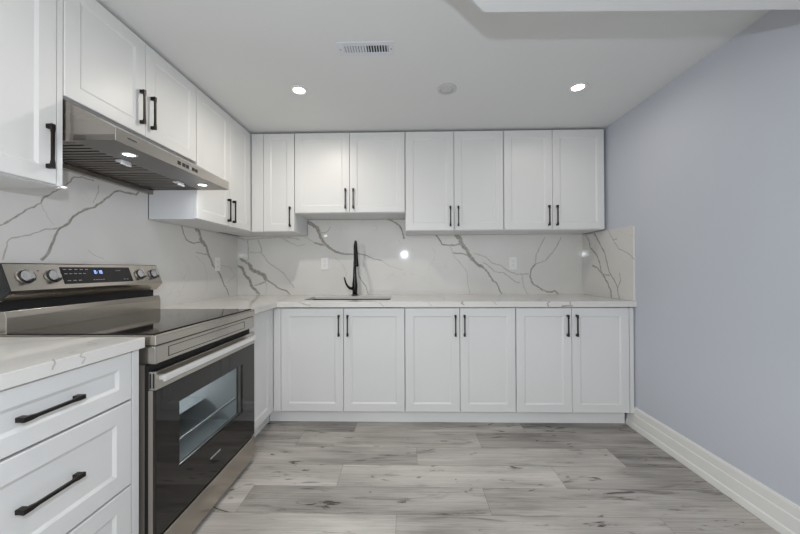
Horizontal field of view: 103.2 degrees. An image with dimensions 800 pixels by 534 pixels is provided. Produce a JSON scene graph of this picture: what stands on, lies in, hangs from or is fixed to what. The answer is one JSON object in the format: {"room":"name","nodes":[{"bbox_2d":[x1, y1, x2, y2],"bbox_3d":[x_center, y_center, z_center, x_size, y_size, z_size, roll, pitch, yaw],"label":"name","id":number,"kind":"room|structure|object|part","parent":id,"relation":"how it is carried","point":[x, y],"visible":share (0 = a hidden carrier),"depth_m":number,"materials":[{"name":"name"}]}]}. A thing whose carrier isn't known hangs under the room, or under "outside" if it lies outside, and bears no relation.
{"room":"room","nodes":[
{"label":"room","id":0,"kind":"room"},
{"bbox_2d":[62,99,228,194],"bbox_3d":[-1.313,-0.546,1.584,0.496,0.189,0.762,0,0,1],"label":"range hood","id":1,"kind":"object","parent":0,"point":[91,142],"visible":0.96,"depth_m":1.44,"materials":[{"name":"metal"}]},
{"bbox_3d":[-1.548,-0.463,1.589,0.026,0.025,0.756,0,0,1],"label":"rail","id":2,"kind":"part","parent":1,"relation":"part of","materials":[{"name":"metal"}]},
{"bbox_2d":[120,152,137,156],"bbox_3d":[-1.154,-0.478,1.351,0.060,0.004,0.060,0,0,1],"label":"lamp","id":3,"kind":"object","parent":1,"relation":"attached to","point":[125,154],"depth_m":1.35,"materials":[{"name":"white"}]},
{"bbox_2d":[148,194,235,295],"bbox_3d":[-1.663,-0.040,0.274,0.100,2.398,5.672,0,0,1],"label":"wall","id":4,"kind":"structure","parent":0,"point":[148,194],"depth_m":2.16,"materials":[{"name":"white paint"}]},
{"bbox_2d":[0,0,62,187],"bbox_3d":[-1.416,-0.714,0.919,0.324,0.824,0.565,0,0,1],"label":"upper cabinet","id":5,"kind":"object","parent":4,"relation":"attached to","point":[31,31],"visible":1,"depth_m":1.10,"materials":[{"name":"white wood"}]},
{"bbox_3d":[-1.259,-0.435,1.143,0.024,0.160,0.012,0,0,1],"label":"handle","id":6,"kind":"part","parent":5,"relation":"part of","materials":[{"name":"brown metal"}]},
{"bbox_2d":[0,162,237,305],"bbox_3d":[-1.575,-0.190,1.522,0.019,0.886,2.971,0,0,1],"label":"backsplash","id":7,"kind":"structure","parent":4,"relation":"attached to","point":[85,220],"depth_m":1.72,"materials":[{"name":"white stone"}]},
{"bbox_2d":[215,257,219,270],"bbox_3d":[-1.534,-0.023,2.665,0.008,0.116,0.072,0,0,1],"label":"wall outlet","id":8,"kind":"object","parent":7,"relation":"attached to","point":[217,259],"visible":1,"depth_m":2.66,"materials":[{"name":"white plastic"}]},
{"bbox_2d":[63,0,195,162],"bbox_3d":[-1.401,-0.883,1.582,0.324,0.477,0.755,0,0,1],"label":"upper cabinet","id":9,"kind":"object","parent":4,"relation":"attached to","point":[109,72],"visible":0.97,"depth_m":1.46,"materials":[{"name":"white wood"}]},
{"bbox_3d":[-1.278,-0.882,1.389,0.019,0.467,0.373,0,0,1],"label":"door","id":10,"kind":"part","parent":9,"relation":"part of","materials":[{"name":"white wood"}]},
{"bbox_3d":[-1.252,-0.780,1.544,0.024,0.165,0.012,0,0,1],"label":"handle","id":11,"kind":"part","parent":9,"relation":"part of","materials":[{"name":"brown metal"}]},
{"bbox_3d":[-1.250,-0.779,1.609,0.024,0.165,0.012,0,0,1],"label":"handle","id":12,"kind":"part","parent":9,"relation":"part of","materials":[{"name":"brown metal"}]},
{"bbox_3d":[-1.270,-0.880,1.767,0.019,0.467,0.376,0,0,1],"label":"door","id":13,"kind":"part","parent":9,"relation":"part of","materials":[{"name":"white wood"}]},
{"bbox_2d":[149,87,250,231],"bbox_3d":[-1.385,-0.705,2.300,0.324,0.824,0.681,0,0,1],"label":"upper cabinet","id":14,"kind":"object","parent":4,"relation":"attached to","point":[223,146],"visible":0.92,"depth_m":2.18,"materials":[{"name":"white wood"}]},
{"bbox_3d":[-1.260,-0.705,2.143,0.019,0.813,0.368,0,0,1],"label":"door","id":15,"kind":"part","parent":14,"relation":"part of","materials":[{"name":"white wood"}]},
{"bbox_3d":[-1.233,-0.410,2.294,0.024,0.165,0.012,0,0,1],"label":"handle","id":16,"kind":"part","parent":14,"relation":"part of","materials":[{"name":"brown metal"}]},
{"bbox_3d":[-1.232,-0.410,2.359,0.024,0.165,0.012,0,0,1],"label":"handle","id":17,"kind":"part","parent":14,"relation":"part of","materials":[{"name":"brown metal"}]},
{"bbox_3d":[-1.253,-0.703,2.470,0.019,0.813,0.280,0,0,1],"label":"door","id":18,"kind":"part","parent":14,"relation":"part of","materials":[{"name":"white wood"}]},
{"bbox_2d":[236,219,582,236],"bbox_3d":[0.074,-0.030,3.021,3.248,2.398,0.100,0,0,1],"label":"wall","id":19,"kind":"structure","parent":0,"point":[348,219],"depth_m":2.98,"materials":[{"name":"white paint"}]},
{"bbox_2d":[222,134,306,235],"bbox_3d":[-1.186,-0.703,2.797,0.622,0.824,0.368,0,0,1],"label":"upper cabinet","id":20,"kind":"object","parent":19,"relation":"attached to","point":[272,155],"visible":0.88,"depth_m":2.64,"materials":[{"name":"white wood"}]},
{"bbox_3d":[-1.008,-0.703,2.644,0.256,0.813,0.019,0,0,1],"label":"door","id":21,"kind":"part","parent":20,"relation":"part of","materials":[{"name":"white wood"}]},
{"bbox_2d":[295,132,404,219],"bbox_3d":[-0.414,-0.782,2.781,0.918,0.673,0.369,0,0,1],"label":"upper cabinet","id":22,"kind":"object","parent":19,"relation":"attached to","point":[339,176],"visible":0.99,"depth_m":2.63,"materials":[{"name":"white wood"}]},
{"bbox_3d":[-0.646,-0.780,2.636,0.454,0.662,0.019,0,0,1],"label":"door","id":23,"kind":"part","parent":22,"relation":"part of","materials":[{"name":"white wood"}]},
{"bbox_3d":[-0.385,-0.564,2.607,0.012,0.165,0.024,0,0,1],"label":"handle","id":24,"kind":"part","parent":22,"relation":"part of","materials":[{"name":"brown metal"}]},
{"bbox_3d":[-0.189,-0.782,2.626,0.454,0.662,0.019,0,0,1],"label":"door","id":25,"kind":"part","parent":22,"relation":"part of","materials":[{"name":"white wood"}]},
{"bbox_2d":[237,219,582,294],"bbox_3d":[0.071,-0.105,2.961,3.214,0.720,0.020,0,0,1],"label":"backsplash","id":26,"kind":"structure","parent":19,"relation":"attached to","point":[391,261],"depth_m":2.95,"materials":[{"name":"white stone"}]},
{"bbox_2d":[321,257,328,269],"bbox_3d":[-0.703,-0.032,2.964,0.072,0.116,0.008,0,0,1],"label":"wall outlet","id":27,"kind":"object","parent":26,"relation":"attached to","point":[324,260],"visible":1,"depth_m":2.96,"materials":[{"name":"white plastic"}]},
{"bbox_2d":[509,257,516,269],"bbox_3d":[1.045,-0.033,2.925,0.072,0.116,0.008,0,0,1],"label":"wall outlet","id":28,"kind":"object","parent":26,"relation":"attached to","point":[512,260],"visible":1,"depth_m":2.92,"materials":[{"name":"white plastic"}]},
{"bbox_2d":[405,131,502,234],"bbox_3d":[0.448,-0.711,2.761,0.803,0.824,0.368,0,0,1],"label":"upper cabinet","id":29,"kind":"object","parent":19,"relation":"attached to","point":[454,179],"visible":1,"depth_m":2.60,"materials":[{"name":"white wood"}]},
{"bbox_3d":[0.245,-0.709,2.616,0.395,0.813,0.019,0,0,1],"label":"door","id":30,"kind":"part","parent":29,"relation":"part of","materials":[{"name":"white wood"}]},
{"bbox_3d":[0.644,-0.710,2.607,0.398,0.813,0.019,0,0,1],"label":"door","id":31,"kind":"part","parent":29,"relation":"part of","materials":[{"name":"white wood"}]},
{"bbox_2d":[493,129,604,234],"bbox_3d":[1.259,-0.714,2.743,0.815,0.824,0.368,0,0,1],"label":"upper cabinet","id":32,"kind":"object","parent":19,"relation":"attached to","point":[553,180],"visible":0.96,"depth_m":2.59,"materials":[{"name":"white wood"}]},
{"bbox_3d":[1.047,-0.712,2.598,0.390,0.813,0.019,0,0,1],"label":"door","id":33,"kind":"part","parent":32,"relation":"part of","materials":[{"name":"white wood"}]},
{"bbox_3d":[1.212,-0.419,2.570,0.012,0.165,0.024,0,0,1],"label":"handle","id":34,"kind":"part","parent":32,"relation":"part of","materials":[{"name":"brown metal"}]},
{"bbox_3d":[1.277,-0.419,2.569,0.012,0.165,0.024,0,0,1],"label":"handle","id":35,"kind":"part","parent":32,"relation":"part of","materials":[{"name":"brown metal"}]},
{"bbox_3d":[1.452,-0.714,2.589,0.415,0.813,0.019,0,0,1],"label":"door","id":36,"kind":"part","parent":32,"relation":"part of","materials":[{"name":"white wood"}]},
{"bbox_2d":[96,0,770,133],"bbox_3d":[0.005,-1.190,0.193,3.248,0.113,5.572,0,0,1],"label":"ceiling","id":37,"kind":"structure","parent":0,"point":[509,71],"depth_m":1.73,"materials":[{"name":"white paint"}]},
{"bbox_2d":[290,85,307,94],"bbox_3d":[-0.646,-1.130,2.028,0.108,0.005,0.108,0,0,1],"label":"recessed light","id":38,"kind":"object","parent":37,"relation":"in","point":[296,89],"visible":1,"depth_m":2.02,"materials":[{"name":"white"}]},
{"bbox_2d":[336,41,393,55],"bbox_3d":[-0.178,-1.132,1.649,0.292,0.010,0.100,0,0,1],"label":"ceiling vent","id":39,"kind":"object","parent":37,"relation":"in","point":[373,48],"visible":1,"depth_m":1.65,"materials":[{"name":"white metal"}]},
{"bbox_2d":[568,82,587,91],"bbox_3d":[1.127,-1.137,2.008,0.108,0.005,0.108,0,0,1],"label":"recessed light","id":40,"kind":"object","parent":37,"relation":"in","point":[576,87],"visible":1,"depth_m":2.00,"materials":[{"name":"white"}]},
{"bbox_2d":[192,415,779,533],"bbox_3d":[0.015,1.177,0.179,3.248,0.050,5.572,0,0,1],"label":"floor","id":41,"kind":"structure","parent":0,"point":[302,477],"depth_m":1.69,"materials":[{"name":"grey wood"}]},
{"bbox_2d":[0,349,138,533],"bbox_3d":[-1.255,0.727,0.872,0.674,0.870,0.550,0,0,1],"label":"base cabinet","id":42,"kind":"object","parent":41,"relation":"on","point":[69,440],"visible":0.91,"depth_m":0.92,"materials":[{"name":"white wood"}]},
{"bbox_3d":[-0.931,0.603,0.851,0.024,0.012,0.150,0,0,1],"label":"handle","id":43,"kind":"part","parent":42,"relation":"part of","materials":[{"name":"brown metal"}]},
{"bbox_3d":[-0.932,0.377,0.852,0.024,0.012,0.150,0,0,1],"label":"handle","id":44,"kind":"part","parent":42,"relation":"part of","materials":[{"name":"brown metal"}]},
{"bbox_3d":[-0.953,0.609,0.852,0.019,0.288,0.513,0,0,1],"label":"drawer","id":45,"kind":"part","parent":42,"relation":"part of","materials":[{"name":"white wood"}]},
{"bbox_3d":[-0.954,0.376,0.853,0.019,0.164,0.513,0,0,1],"label":"drawer","id":46,"kind":"part","parent":42,"relation":"part of","materials":[{"name":"white wood"}]},
{"bbox_3d":[-0.952,0.904,0.850,0.019,0.288,0.513,0,0,1],"label":"drawer","id":47,"kind":"part","parent":42,"relation":"part of","materials":[{"name":"white wood"}]},
{"bbox_2d":[0,263,255,533],"bbox_3d":[-1.203,0.575,1.542,0.705,1.180,0.754,0,0,1],"label":"range","id":48,"kind":"object","parent":41,"relation":"on","point":[196,366],"visible":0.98,"depth_m":1.40,"materials":[{"name":"silver metal"}]},
{"bbox_3d":[-1.463,0.038,1.243,0.030,0.057,0.060,0,0,1],"label":"knob","id":49,"kind":"part","parent":48,"relation":"part of","materials":[{"name":"metal"}]},
{"bbox_3d":[-1.461,0.038,1.339,0.030,0.057,0.060,0,0,1],"label":"knob","id":50,"kind":"part","parent":48,"relation":"part of","materials":[{"name":"metal"}]},
{"bbox_3d":[-1.499,0.059,1.549,0.116,0.146,0.738,0,0,1],"label":"control panel","id":51,"kind":"part","parent":48,"relation":"part of","materials":[{"name":"metal"}]},
{"bbox_3d":[-1.461,0.038,1.546,0.029,0.074,0.342,0,0,1],"label":"display panel","id":52,"kind":"part","parent":48,"relation":"part of","materials":[{"name":"black glass"}]},
{"bbox_3d":[-1.178,0.252,1.543,0.550,0.004,0.734,0,0,1],"label":"cooktop glass","id":53,"kind":"part","parent":48,"relation":"part of","materials":[{"name":"black glass"}]},
{"bbox_3d":[-1.452,0.041,1.774,0.030,0.057,0.060,0,0,1],"label":"knob","id":54,"kind":"part","parent":48,"relation":"part of","materials":[{"name":"metal"}]},
{"bbox_3d":[-1.218,0.328,1.544,0.662,0.068,0.752,0,0,1],"label":"panel","id":55,"kind":"part","parent":48,"relation":"part of","materials":[{"name":"metal"}]},
{"bbox_2d":[148,332,255,533],"bbox_3d":[-1.121,0.694,1.539,0.542,0.612,0.748,0,0,1],"label":"oven","id":56,"kind":"object","parent":48,"relation":"in","point":[201,400],"depth_m":1.43,"materials":[{"name":"silver metal"}]},
{"bbox_3d":[-0.897,1.072,1.532,0.031,0.128,0.748,0,0,1],"label":"storage drawer","id":57,"kind":"part","parent":48,"relation":"part of","materials":[{"name":"metal"}]},
{"bbox_2d":[249,307,281,436],"bbox_3d":[-1.242,0.734,2.458,0.629,0.874,1.069,0,0,1],"label":"base cabinet","id":58,"kind":"object","parent":41,"relation":"on","point":[263,328],"depth_m":2.18,"materials":[{"name":"white wood"}]},
{"bbox_3d":[-0.945,0.679,2.107,0.019,0.753,0.375,0,0,1],"label":"door","id":59,"kind":"part","parent":58,"relation":"part of","materials":[{"name":"white wood"}]},
{"bbox_3d":[-1.002,1.114,2.159,0.015,0.106,0.484,0,0,1],"label":"toe kick","id":60,"kind":"part","parent":58,"relation":"part of","materials":[{"name":"white wood"}]},
{"bbox_2d":[160,294,636,313],"bbox_3d":[0.071,0.270,2.424,3.227,0.050,1.052,0,0,1],"label":"countertop","id":61,"kind":"structure","parent":58,"relation":"on","point":[259,303],"depth_m":2.31,"materials":[{"name":"white stone"}]},
{"bbox_2d":[302,299,392,307],"bbox_3d":[-0.406,0.382,2.585,0.682,0.212,0.327,0,0,1],"label":"sink","id":62,"kind":"object","parent":61,"relation":"in","point":[313,299],"visible":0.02,"depth_m":2.43,"materials":[{"name":"metal"}]},
{"bbox_2d":[344,240,358,295],"bbox_3d":[-0.390,0.011,2.780,0.127,0.488,0.200,0,0,-41],"label":"faucet","id":63,"kind":"object","parent":61,"relation":"on","point":[354,288],"visible":1,"depth_m":2.83,"materials":[{"name":"black metal"}]},
{"bbox_3d":[-0.461,0.148,2.832,0.086,0.119,0.030,0,0,-19],"label":"lever","id":64,"kind":"part","parent":63,"relation":"part of","materials":[{"name":"black metal"}]},
{"bbox_3d":[-0.390,-0.139,2.775,0.021,0.188,0.177,0,0,-13],"label":"spout","id":65,"kind":"part","parent":63,"relation":"part of","materials":[{"name":"black metal"}]},
{"bbox_2d":[273,307,404,411],"bbox_3d":[-0.440,0.732,2.633,0.965,0.874,0.682,0,0,1],"label":"base cabinet","id":66,"kind":"object","parent":41,"relation":"on","point":[326,359],"visible":0.9,"depth_m":2.32,"materials":[{"name":"white wood"}]},
{"bbox_3d":[-0.644,0.679,2.332,0.459,0.753,0.019,0,0,1],"label":"door","id":67,"kind":"part","parent":66,"relation":"part of","materials":[{"name":"white wood"}]},
{"bbox_3d":[-0.447,0.427,2.306,0.012,0.155,0.024,0,0,1],"label":"handle","id":68,"kind":"part","parent":66,"relation":"part of","materials":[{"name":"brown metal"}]},
{"bbox_3d":[-0.382,0.427,2.305,0.012,0.155,0.024,0,0,1],"label":"handle","id":69,"kind":"part","parent":66,"relation":"part of","materials":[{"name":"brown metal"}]},
{"bbox_3d":[-0.189,0.677,2.321,0.444,0.753,0.019,0,0,1],"label":"door","id":70,"kind":"part","parent":66,"relation":"part of","materials":[{"name":"white wood"}]},
{"bbox_2d":[270,409,624,422],"bbox_3d":[0.337,1.110,2.381,2.650,0.106,0.015,0,0,1],"label":"toe kick","id":71,"kind":"object","parent":41,"relation":"on","point":[335,416],"visible":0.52,"depth_m":2.37,"materials":[{"name":"white wood"}]},
{"bbox_2d":[405,307,515,411],"bbox_3d":[0.444,0.728,2.613,0.800,0.874,0.682,0,0,1],"label":"base cabinet","id":72,"kind":"object","parent":41,"relation":"on","point":[458,359],"visible":0.88,"depth_m":2.30,"materials":[{"name":"white wood"}]},
{"bbox_3d":[0.237,0.676,2.312,0.394,0.753,0.019,0,0,1],"label":"door","id":73,"kind":"part","parent":72,"relation":"part of","materials":[{"name":"white wood"}]},
{"bbox_3d":[0.401,0.424,2.287,0.012,0.155,0.024,0,0,1],"label":"handle","id":74,"kind":"part","parent":72,"relation":"part of","materials":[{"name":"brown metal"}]},
{"bbox_3d":[0.466,0.423,2.286,0.012,0.155,0.024,0,0,1],"label":"handle","id":75,"kind":"part","parent":72,"relation":"part of","materials":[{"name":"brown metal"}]},
{"bbox_3d":[0.635,0.674,2.303,0.397,0.753,0.019,0,0,1],"label":"door","id":76,"kind":"part","parent":72,"relation":"part of","materials":[{"name":"white wood"}]},
{"bbox_2d":[515,307,633,412],"bbox_3d":[1.265,0.724,2.595,0.838,0.874,0.682,0,0,1],"label":"base cabinet","id":77,"kind":"object","parent":41,"relation":"on","point":[568,359],"visible":0.76,"depth_m":2.28,"materials":[{"name":"white wood"}]},
{"bbox_3d":[1.039,0.672,2.294,0.395,0.753,0.019,0,0,1],"label":"door","id":78,"kind":"part","parent":77,"relation":"part of","materials":[{"name":"white wood"}]},
{"bbox_3d":[1.203,0.420,2.269,0.012,0.155,0.024,0,0,1],"label":"handle","id":79,"kind":"part","parent":77,"relation":"part of","materials":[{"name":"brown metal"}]},
{"bbox_3d":[1.269,0.420,2.268,0.012,0.155,0.024,0,0,1],"label":"handle","id":80,"kind":"part","parent":77,"relation":"part of","materials":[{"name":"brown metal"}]},
{"bbox_3d":[1.442,0.670,2.285,0.405,0.753,0.019,0,0,1],"label":"door","id":81,"kind":"part","parent":77,"relation":"part of","materials":[{"name":"white wood"}]},
{"bbox_3d":[-1.267,0.723,0.319,0.674,0.870,0.550,0,0,1],"label":"cabinet","id":82,"kind":"object","parent":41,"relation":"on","visible":0},
{"bbox_2d":[0,337,144,390],"bbox_3d":[-1.260,0.268,0.583,0.649,0.044,1.153,0,0,1],"label":"countertop","id":83,"kind":"structure","parent":82,"relation":"on","point":[23,360],"depth_m":0.95,"materials":[{"name":"white stone"}]},
{"bbox_2d":[473,0,799,11],"bbox_3d":[0.644,-1.021,-0.753,1.930,0.268,3.712,0,0,1],"label":"ceiling","id":84,"kind":"structure","parent":0,"point":[484,5],"depth_m":1.06,"materials":[{"name":"white paint"}]},
{"bbox_2d":[583,10,799,505],"bbox_3d":[1.685,-0.054,0.199,0.100,2.398,5.672,0,0,1],"label":"wall","id":85,"kind":"structure","parent":0,"point":[705,169],"depth_m":1.63,"materials":[{"name":"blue paint"}]},
{"bbox_2d":[582,225,635,300],"bbox_3d":[1.679,-0.026,2.590,0.017,0.541,0.689,0,0,1],"label":"backsplash","id":86,"kind":"structure","parent":85,"relation":"attached to","point":[608,256],"depth_m":2.51,"materials":[{"name":"white stone"}]},
{"bbox_2d":[626,406,799,533],"bbox_3d":[1.621,1.065,-0.151,0.022,0.155,4.984,0,0,1],"label":"baseboard","id":87,"kind":"structure","parent":85,"relation":"attached to","point":[780,513],"depth_m":1.62,"materials":[{"name":"white wood"}]}
]}

